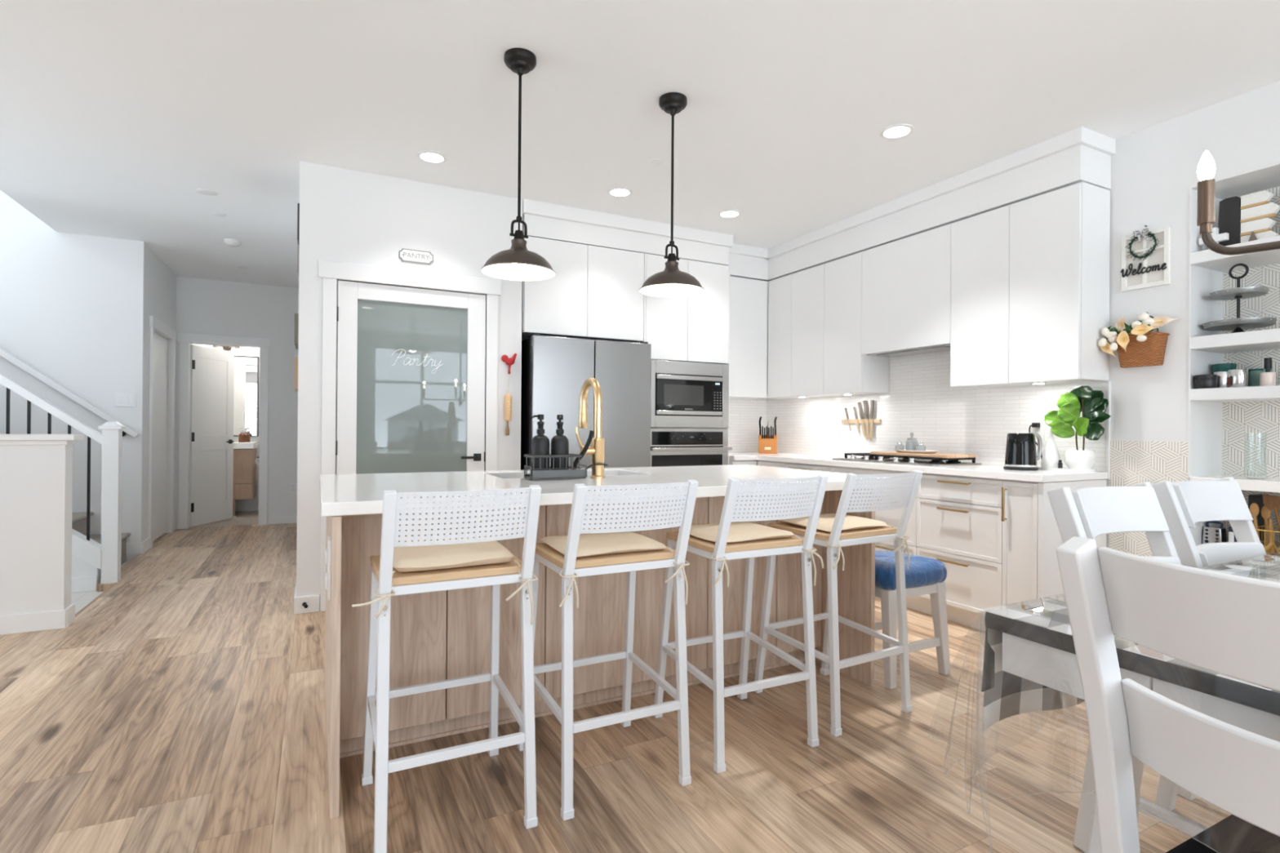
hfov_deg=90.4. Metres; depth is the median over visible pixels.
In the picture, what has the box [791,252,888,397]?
upper cabinet
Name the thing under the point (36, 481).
wall
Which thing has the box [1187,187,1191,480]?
trim
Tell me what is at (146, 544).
baseboard
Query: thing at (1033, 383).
puck light
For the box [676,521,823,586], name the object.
seat pad
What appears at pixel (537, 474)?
tray
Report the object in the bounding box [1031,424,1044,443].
power outlet
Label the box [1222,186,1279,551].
wall niche
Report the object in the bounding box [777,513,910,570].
seat pad
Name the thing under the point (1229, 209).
display board
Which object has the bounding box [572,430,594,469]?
dish brush
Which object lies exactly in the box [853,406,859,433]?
kitchen knife
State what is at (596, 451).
faucet
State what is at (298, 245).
picture frame
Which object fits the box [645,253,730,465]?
oven tower
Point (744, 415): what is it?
backsplash
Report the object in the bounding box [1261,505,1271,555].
wooden spoon
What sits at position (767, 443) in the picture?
knife block
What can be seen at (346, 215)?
wall
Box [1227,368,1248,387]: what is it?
candle jar
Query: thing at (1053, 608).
cover
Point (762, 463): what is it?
base cabinet
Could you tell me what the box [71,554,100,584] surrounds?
wall
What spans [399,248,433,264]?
plaque
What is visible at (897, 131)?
recessed light
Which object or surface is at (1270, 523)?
wooden stick
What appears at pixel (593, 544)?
seat pad
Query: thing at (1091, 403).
potted plant
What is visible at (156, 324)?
trim
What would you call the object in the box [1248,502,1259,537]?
wooden spoon
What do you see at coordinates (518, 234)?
socket
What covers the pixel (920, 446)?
glass shaker
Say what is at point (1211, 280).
wall
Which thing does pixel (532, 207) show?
trim
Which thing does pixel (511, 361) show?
hook
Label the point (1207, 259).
shelf
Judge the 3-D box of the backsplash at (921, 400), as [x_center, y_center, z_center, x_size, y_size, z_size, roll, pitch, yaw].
[1.908,-0.156,4.841,0.009,0.805,2.985,0,0,-27]
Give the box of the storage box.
[1248,493,1269,545]
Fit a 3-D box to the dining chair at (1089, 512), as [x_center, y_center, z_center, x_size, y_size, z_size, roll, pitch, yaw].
[1.486,0.664,1.677,0.462,0.984,0.570,0,0,-27]
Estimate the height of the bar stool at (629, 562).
0.978 m
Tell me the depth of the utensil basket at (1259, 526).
2.98 m
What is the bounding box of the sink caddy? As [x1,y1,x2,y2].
[524,453,608,479]
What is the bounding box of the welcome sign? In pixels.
[1120,225,1170,292]
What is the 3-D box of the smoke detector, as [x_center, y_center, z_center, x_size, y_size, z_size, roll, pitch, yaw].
[-3.547,-1.594,5.536,0.132,0.045,0.132,0,0,-27]
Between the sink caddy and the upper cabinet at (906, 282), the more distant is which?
the upper cabinet at (906, 282)
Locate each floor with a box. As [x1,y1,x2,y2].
[0,511,1231,852]
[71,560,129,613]
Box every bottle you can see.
[238,427,245,442]
[244,427,250,442]
[530,413,549,476]
[550,414,568,470]
[1057,459,1062,468]
[1259,357,1275,386]
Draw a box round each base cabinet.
[728,460,759,465]
[757,460,787,467]
[785,462,833,471]
[831,466,924,612]
[916,473,1004,631]
[1001,479,1106,604]
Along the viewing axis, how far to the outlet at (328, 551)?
1.89 m
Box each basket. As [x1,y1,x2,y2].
[1097,312,1178,368]
[1255,525,1279,553]
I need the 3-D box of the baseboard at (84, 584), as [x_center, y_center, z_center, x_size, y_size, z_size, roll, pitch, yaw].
[-4.815,1.109,4.051,2.115,0.105,0.017,0,0,-27]
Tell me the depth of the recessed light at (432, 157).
3.77 m
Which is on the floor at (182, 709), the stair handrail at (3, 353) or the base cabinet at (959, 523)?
the base cabinet at (959, 523)
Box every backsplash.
[728,398,767,452]
[766,351,1106,471]
[1109,440,1187,555]
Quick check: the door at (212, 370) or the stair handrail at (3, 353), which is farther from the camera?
the door at (212, 370)
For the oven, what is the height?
0.706 m
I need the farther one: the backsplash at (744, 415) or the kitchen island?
the backsplash at (744, 415)
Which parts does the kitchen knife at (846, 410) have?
handle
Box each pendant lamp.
[480,48,555,281]
[639,92,704,297]
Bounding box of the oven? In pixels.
[650,428,732,466]
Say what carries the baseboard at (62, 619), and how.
attached to the wall at (36, 481)
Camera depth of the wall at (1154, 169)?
3.24 m
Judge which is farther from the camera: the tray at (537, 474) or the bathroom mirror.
the bathroom mirror
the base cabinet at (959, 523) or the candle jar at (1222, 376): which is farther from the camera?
the base cabinet at (959, 523)
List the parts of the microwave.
door, control panel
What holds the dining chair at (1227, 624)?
on the floor at (182, 709)
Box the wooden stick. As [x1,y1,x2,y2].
[1268,518,1273,553]
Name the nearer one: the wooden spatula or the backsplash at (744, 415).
the wooden spatula
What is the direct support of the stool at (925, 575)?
on the floor at (182, 709)
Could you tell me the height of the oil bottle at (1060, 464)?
0.053 m
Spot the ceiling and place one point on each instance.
(114, 114)
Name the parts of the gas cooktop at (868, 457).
knob, knob, knob, knob, knob, burner, burner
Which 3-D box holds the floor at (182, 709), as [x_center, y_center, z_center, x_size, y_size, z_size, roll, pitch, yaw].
[-1.619,1.193,2.938,9.000,0.120,13.100,0,0,-27]
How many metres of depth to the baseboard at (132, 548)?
5.54 m
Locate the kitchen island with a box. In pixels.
[324,488,875,818]
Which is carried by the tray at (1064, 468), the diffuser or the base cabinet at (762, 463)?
the diffuser
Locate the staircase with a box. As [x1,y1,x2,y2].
[71,511,130,577]
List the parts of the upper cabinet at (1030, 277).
door, door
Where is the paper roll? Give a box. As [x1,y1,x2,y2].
[255,457,258,465]
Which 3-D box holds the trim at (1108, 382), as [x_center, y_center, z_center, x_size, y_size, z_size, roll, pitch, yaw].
[2.584,0.019,3.505,0.017,0.542,0.013,0,0,-27]
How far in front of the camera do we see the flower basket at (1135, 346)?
3.31 m
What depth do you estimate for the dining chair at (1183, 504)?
2.13 m
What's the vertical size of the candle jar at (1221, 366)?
0.132 m
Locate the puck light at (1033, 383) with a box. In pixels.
[1031,382,1046,384]
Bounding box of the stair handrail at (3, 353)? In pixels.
[0,347,139,437]
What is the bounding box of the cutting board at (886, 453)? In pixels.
[871,451,977,457]
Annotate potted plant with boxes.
[1044,386,1111,469]
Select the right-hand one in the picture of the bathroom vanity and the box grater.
the box grater
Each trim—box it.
[0,434,84,444]
[71,528,101,569]
[75,582,117,616]
[148,315,176,548]
[177,333,270,529]
[318,259,501,296]
[320,277,497,611]
[522,199,733,248]
[522,213,728,265]
[728,126,1115,259]
[1106,380,1111,479]
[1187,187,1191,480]
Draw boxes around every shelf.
[1190,385,1279,402]
[1191,235,1279,272]
[1191,328,1279,353]
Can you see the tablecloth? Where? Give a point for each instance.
(1006, 695)
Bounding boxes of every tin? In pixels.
[1194,374,1217,388]
[1228,526,1237,542]
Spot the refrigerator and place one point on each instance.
(555, 370)
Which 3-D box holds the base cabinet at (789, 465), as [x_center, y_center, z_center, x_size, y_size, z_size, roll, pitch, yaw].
[1.504,0.723,4.929,0.614,0.872,0.504,0,0,-27]
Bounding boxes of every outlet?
[288,482,296,493]
[324,535,331,599]
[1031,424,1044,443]
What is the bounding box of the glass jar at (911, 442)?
[906,431,917,450]
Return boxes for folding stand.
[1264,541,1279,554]
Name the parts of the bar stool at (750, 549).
leg, rail, foot rail, leg, seat, seat frame, leg, rail, rail, backrest, leg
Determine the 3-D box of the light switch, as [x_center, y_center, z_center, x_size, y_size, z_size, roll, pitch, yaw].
[-4.466,-0.233,5.516,0.145,0.122,0.015,0,0,-27]
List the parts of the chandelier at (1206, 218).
candle bulb, arm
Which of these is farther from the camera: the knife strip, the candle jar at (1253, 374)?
the knife strip
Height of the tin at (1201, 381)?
0.069 m
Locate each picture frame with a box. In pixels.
[293,313,298,349]
[293,356,297,391]
[297,203,299,244]
[297,244,298,275]
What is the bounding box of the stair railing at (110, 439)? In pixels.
[0,372,125,583]
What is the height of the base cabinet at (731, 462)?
0.872 m
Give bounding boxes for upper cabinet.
[728,275,768,399]
[751,274,816,399]
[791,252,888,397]
[861,222,952,357]
[950,182,1110,387]
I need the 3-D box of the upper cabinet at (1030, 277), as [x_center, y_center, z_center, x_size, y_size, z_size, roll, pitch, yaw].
[2.284,-0.773,3.778,0.290,1.059,0.768,0,0,-27]
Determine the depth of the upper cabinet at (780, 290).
5.55 m
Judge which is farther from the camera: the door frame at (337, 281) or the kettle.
the door frame at (337, 281)
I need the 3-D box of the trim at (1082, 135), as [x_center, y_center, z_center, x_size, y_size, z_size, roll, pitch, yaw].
[1.551,-1.541,4.639,0.844,0.080,3.015,0,0,-27]
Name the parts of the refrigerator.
door, door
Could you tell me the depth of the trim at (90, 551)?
4.50 m
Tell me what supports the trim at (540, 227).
on the tall cabinet at (593, 293)
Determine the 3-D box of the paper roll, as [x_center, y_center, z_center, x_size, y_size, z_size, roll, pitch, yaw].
[-4.608,0.419,7.715,0.104,0.104,0.100,0,0,-27]
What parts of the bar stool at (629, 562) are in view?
leg, rail, leg, foot rail, seat, seat frame, rail, leg, backrest, rail, leg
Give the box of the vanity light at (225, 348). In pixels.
[213,345,239,351]
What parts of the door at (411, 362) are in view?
glass pane, handle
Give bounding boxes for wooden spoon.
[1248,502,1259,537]
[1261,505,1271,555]
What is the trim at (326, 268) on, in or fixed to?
attached to the wall at (346, 215)
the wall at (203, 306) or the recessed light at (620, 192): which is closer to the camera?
the recessed light at (620, 192)
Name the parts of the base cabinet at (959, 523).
handle, handle, handle, drawer, drawer, drawer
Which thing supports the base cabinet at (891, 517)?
on the floor at (182, 709)
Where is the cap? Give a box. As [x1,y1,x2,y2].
[213,213,226,217]
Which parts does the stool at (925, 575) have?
leg, seat frame, seat, leg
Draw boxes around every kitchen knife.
[844,408,851,431]
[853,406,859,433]
[857,402,866,438]
[862,400,869,439]
[869,400,874,441]
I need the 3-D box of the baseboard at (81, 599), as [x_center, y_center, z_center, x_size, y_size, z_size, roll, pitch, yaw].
[-5.260,1.213,3.849,3.338,0.110,2.270,0,0,-27]
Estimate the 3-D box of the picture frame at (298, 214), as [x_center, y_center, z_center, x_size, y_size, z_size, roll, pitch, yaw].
[-2.293,-1.315,4.283,0.016,0.230,0.480,0,0,-27]
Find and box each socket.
[513,230,524,239]
[666,253,675,262]
[1035,427,1040,432]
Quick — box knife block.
[758,416,777,453]
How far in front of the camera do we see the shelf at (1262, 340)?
3.06 m
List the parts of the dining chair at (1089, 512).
leg, leg, rail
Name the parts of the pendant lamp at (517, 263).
lamp shade, stem, bulb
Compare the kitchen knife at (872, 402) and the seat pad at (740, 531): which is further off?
the kitchen knife at (872, 402)
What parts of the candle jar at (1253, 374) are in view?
lid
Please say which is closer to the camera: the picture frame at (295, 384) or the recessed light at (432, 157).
the recessed light at (432, 157)
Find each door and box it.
[152,332,168,541]
[189,344,234,526]
[335,280,485,474]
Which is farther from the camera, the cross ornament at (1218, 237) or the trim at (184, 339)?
the trim at (184, 339)
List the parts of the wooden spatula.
handle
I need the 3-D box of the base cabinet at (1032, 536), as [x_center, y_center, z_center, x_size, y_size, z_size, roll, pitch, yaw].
[2.250,0.726,3.465,0.614,0.872,0.218,0,0,-27]
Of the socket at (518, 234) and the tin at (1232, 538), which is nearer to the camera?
the socket at (518, 234)
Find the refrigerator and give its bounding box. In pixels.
[520,333,651,470]
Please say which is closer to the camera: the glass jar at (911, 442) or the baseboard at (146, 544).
the glass jar at (911, 442)
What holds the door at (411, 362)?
in the wall at (346, 215)
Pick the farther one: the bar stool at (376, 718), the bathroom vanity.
the bathroom vanity
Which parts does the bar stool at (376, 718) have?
leg, rail, leg, foot rail, seat, seat frame, rail, backrest, leg, rail, leg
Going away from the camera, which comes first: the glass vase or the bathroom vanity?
the glass vase
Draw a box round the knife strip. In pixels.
[841,419,881,422]
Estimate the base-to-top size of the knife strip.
0.030 m
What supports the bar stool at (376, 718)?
on the floor at (182, 709)
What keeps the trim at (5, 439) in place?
on the wall at (36, 481)
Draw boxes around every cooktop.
[832,453,981,466]
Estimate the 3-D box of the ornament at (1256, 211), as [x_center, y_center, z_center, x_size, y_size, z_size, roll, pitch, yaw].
[2.990,-1.000,3.064,0.045,0.262,0.140,0,0,-27]
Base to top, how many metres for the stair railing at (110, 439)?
2.748 m
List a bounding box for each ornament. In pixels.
[504,373,511,435]
[1198,227,1228,249]
[1240,190,1279,243]
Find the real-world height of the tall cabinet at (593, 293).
2.490 m
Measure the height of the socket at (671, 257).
0.048 m
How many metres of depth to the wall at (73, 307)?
5.38 m
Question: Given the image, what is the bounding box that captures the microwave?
[650,360,728,427]
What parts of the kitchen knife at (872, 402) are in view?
blade, handle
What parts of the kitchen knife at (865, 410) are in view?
handle, blade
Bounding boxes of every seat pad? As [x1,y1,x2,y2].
[351,535,537,624]
[540,531,689,608]
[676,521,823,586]
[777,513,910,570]
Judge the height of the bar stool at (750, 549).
0.978 m
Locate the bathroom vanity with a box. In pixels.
[232,441,257,515]
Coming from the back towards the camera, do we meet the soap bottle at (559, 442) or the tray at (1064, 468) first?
the tray at (1064, 468)
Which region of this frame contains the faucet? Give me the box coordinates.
[575,377,605,478]
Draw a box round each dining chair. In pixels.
[1047,481,1208,852]
[1055,536,1279,852]
[1151,476,1266,799]
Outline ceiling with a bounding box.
[0,0,1279,288]
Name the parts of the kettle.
power cord, handle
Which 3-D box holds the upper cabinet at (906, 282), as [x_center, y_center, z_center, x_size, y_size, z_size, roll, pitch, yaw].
[1.942,-0.912,4.452,0.290,0.784,0.743,0,0,-27]
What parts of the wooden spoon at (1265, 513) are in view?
handle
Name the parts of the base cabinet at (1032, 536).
handle, door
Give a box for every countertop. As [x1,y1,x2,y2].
[319,464,901,516]
[728,452,1107,482]
[1188,475,1279,493]
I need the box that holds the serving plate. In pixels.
[893,448,938,453]
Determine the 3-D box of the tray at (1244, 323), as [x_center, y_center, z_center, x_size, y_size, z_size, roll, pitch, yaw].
[2.966,-0.506,3.151,0.270,0.026,0.270,0,0,-27]
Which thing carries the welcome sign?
attached to the wall at (1154, 169)
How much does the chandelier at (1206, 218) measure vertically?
1.328 m
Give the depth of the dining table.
1.20 m
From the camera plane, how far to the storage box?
3.12 m
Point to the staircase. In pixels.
(78, 519)
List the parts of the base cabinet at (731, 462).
door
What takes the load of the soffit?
on the upper cabinet at (1030, 277)
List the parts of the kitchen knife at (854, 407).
handle, blade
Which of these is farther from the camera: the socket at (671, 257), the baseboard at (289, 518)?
the baseboard at (289, 518)
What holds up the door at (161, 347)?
in the wall at (161, 282)
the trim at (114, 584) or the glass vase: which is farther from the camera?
the trim at (114, 584)
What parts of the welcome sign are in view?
panel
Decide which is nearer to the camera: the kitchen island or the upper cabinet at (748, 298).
the kitchen island
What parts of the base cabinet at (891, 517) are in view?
drawer, handle, drawer, drawer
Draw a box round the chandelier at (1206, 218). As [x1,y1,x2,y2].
[1196,151,1279,255]
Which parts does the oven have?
door glass, control panel, door, handle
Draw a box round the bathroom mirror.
[233,355,258,436]
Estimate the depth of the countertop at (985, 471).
3.83 m
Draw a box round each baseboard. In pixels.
[0,603,75,635]
[71,575,97,592]
[126,542,143,555]
[141,520,175,553]
[268,514,297,524]
[293,582,319,613]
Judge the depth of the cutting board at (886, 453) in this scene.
4.13 m
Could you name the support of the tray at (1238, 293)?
on the tiered tray at (1237, 325)
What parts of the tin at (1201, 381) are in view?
lid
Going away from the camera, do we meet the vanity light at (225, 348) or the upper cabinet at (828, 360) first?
the upper cabinet at (828, 360)
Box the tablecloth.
[981,603,1279,731]
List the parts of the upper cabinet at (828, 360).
door, door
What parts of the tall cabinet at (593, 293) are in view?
door, door, panel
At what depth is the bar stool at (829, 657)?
2.50 m
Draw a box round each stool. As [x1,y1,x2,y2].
[361,484,541,852]
[517,480,698,820]
[653,475,828,773]
[754,470,922,736]
[874,549,950,688]
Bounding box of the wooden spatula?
[1262,493,1279,538]
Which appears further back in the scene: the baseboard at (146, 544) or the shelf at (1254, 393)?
the baseboard at (146, 544)
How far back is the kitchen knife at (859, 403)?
5.05 m
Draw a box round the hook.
[501,353,516,373]
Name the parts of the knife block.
knife handle, knife handle, knife handle, knife handle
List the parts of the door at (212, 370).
panel, panel, handle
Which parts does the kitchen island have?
panel, door, door, door, door, door, door, panel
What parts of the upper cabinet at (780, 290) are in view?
door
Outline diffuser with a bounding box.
[1040,430,1060,468]
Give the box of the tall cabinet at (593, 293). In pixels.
[521,236,646,342]
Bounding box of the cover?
[943,553,1279,851]
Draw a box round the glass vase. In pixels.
[1249,453,1266,479]
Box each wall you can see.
[0,190,146,560]
[0,444,72,615]
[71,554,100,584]
[144,245,176,540]
[174,276,298,528]
[194,344,259,511]
[296,160,522,610]
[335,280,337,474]
[782,80,1279,547]
[1200,197,1222,544]
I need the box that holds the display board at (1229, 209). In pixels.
[1217,195,1240,246]
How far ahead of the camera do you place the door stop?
3.82 m
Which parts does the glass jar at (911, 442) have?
lid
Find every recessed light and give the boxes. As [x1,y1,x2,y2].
[416,151,447,163]
[607,186,632,197]
[717,209,741,217]
[880,124,914,139]
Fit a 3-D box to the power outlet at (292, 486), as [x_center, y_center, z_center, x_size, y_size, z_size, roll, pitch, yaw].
[-4.034,0.713,7.389,0.075,0.118,0.012,0,0,-27]
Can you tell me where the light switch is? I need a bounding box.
[115,392,136,406]
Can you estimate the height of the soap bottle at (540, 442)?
0.268 m
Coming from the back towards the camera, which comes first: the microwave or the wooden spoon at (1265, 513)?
the microwave
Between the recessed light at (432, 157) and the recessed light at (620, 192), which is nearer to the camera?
the recessed light at (432, 157)
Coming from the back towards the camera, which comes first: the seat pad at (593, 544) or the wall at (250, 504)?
the wall at (250, 504)
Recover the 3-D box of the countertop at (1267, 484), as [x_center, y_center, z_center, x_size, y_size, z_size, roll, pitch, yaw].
[3.471,0.279,2.156,0.357,0.049,2.490,0,0,-27]
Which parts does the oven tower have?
door, door, panel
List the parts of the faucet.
lever, handle, spout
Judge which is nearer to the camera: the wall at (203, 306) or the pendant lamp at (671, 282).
the pendant lamp at (671, 282)
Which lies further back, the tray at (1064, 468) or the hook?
the hook
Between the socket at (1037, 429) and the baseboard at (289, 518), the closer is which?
the socket at (1037, 429)
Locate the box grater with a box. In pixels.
[1202,520,1226,543]
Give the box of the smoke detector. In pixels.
[223,238,241,247]
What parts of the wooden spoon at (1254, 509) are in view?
handle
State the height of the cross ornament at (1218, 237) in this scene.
0.115 m
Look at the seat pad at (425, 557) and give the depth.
1.80 m
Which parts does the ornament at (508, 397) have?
handle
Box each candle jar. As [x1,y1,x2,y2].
[1211,363,1237,374]
[1213,371,1228,387]
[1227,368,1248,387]
[1248,368,1271,386]
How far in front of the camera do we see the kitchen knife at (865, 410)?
5.01 m
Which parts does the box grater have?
handle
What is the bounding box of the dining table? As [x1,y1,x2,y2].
[1002,632,1279,852]
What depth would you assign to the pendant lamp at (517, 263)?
2.74 m
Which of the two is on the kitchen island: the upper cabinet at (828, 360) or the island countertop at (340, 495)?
the island countertop at (340, 495)
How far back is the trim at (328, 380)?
3.92 m
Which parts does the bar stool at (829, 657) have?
leg, rail, foot rail, leg, seat, leg, seat frame, rail, rail, backrest, leg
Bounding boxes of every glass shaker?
[894,441,903,449]
[915,441,925,450]
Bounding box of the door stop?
[302,602,307,608]
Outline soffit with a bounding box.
[727,144,1111,281]
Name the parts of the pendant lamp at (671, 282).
stem, lamp shade, bulb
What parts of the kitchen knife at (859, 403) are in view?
handle, blade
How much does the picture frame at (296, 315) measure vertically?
0.190 m
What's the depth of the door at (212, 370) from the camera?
7.32 m
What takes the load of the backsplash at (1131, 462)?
attached to the wall at (1154, 169)
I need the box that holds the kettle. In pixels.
[1003,422,1042,470]
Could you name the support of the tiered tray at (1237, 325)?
on the shelf at (1262, 340)
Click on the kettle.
(1021, 453)
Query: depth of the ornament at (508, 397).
4.39 m
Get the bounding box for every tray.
[524,469,586,479]
[1036,466,1096,471]
[1201,263,1277,333]
[1201,316,1276,330]
[1208,286,1269,300]
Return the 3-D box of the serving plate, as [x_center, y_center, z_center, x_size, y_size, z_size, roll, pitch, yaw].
[1.873,0.168,4.316,0.190,0.019,0.330,0,0,-27]
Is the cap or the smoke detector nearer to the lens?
the cap
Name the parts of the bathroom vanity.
support panel, drawer, door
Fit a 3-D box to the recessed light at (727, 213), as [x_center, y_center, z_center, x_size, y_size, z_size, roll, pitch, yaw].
[0.668,-1.584,4.741,0.172,0.006,0.172,0,0,-27]
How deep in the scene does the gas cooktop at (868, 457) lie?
4.22 m
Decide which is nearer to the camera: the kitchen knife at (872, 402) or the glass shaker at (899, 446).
the glass shaker at (899, 446)
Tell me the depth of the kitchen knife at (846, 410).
5.18 m

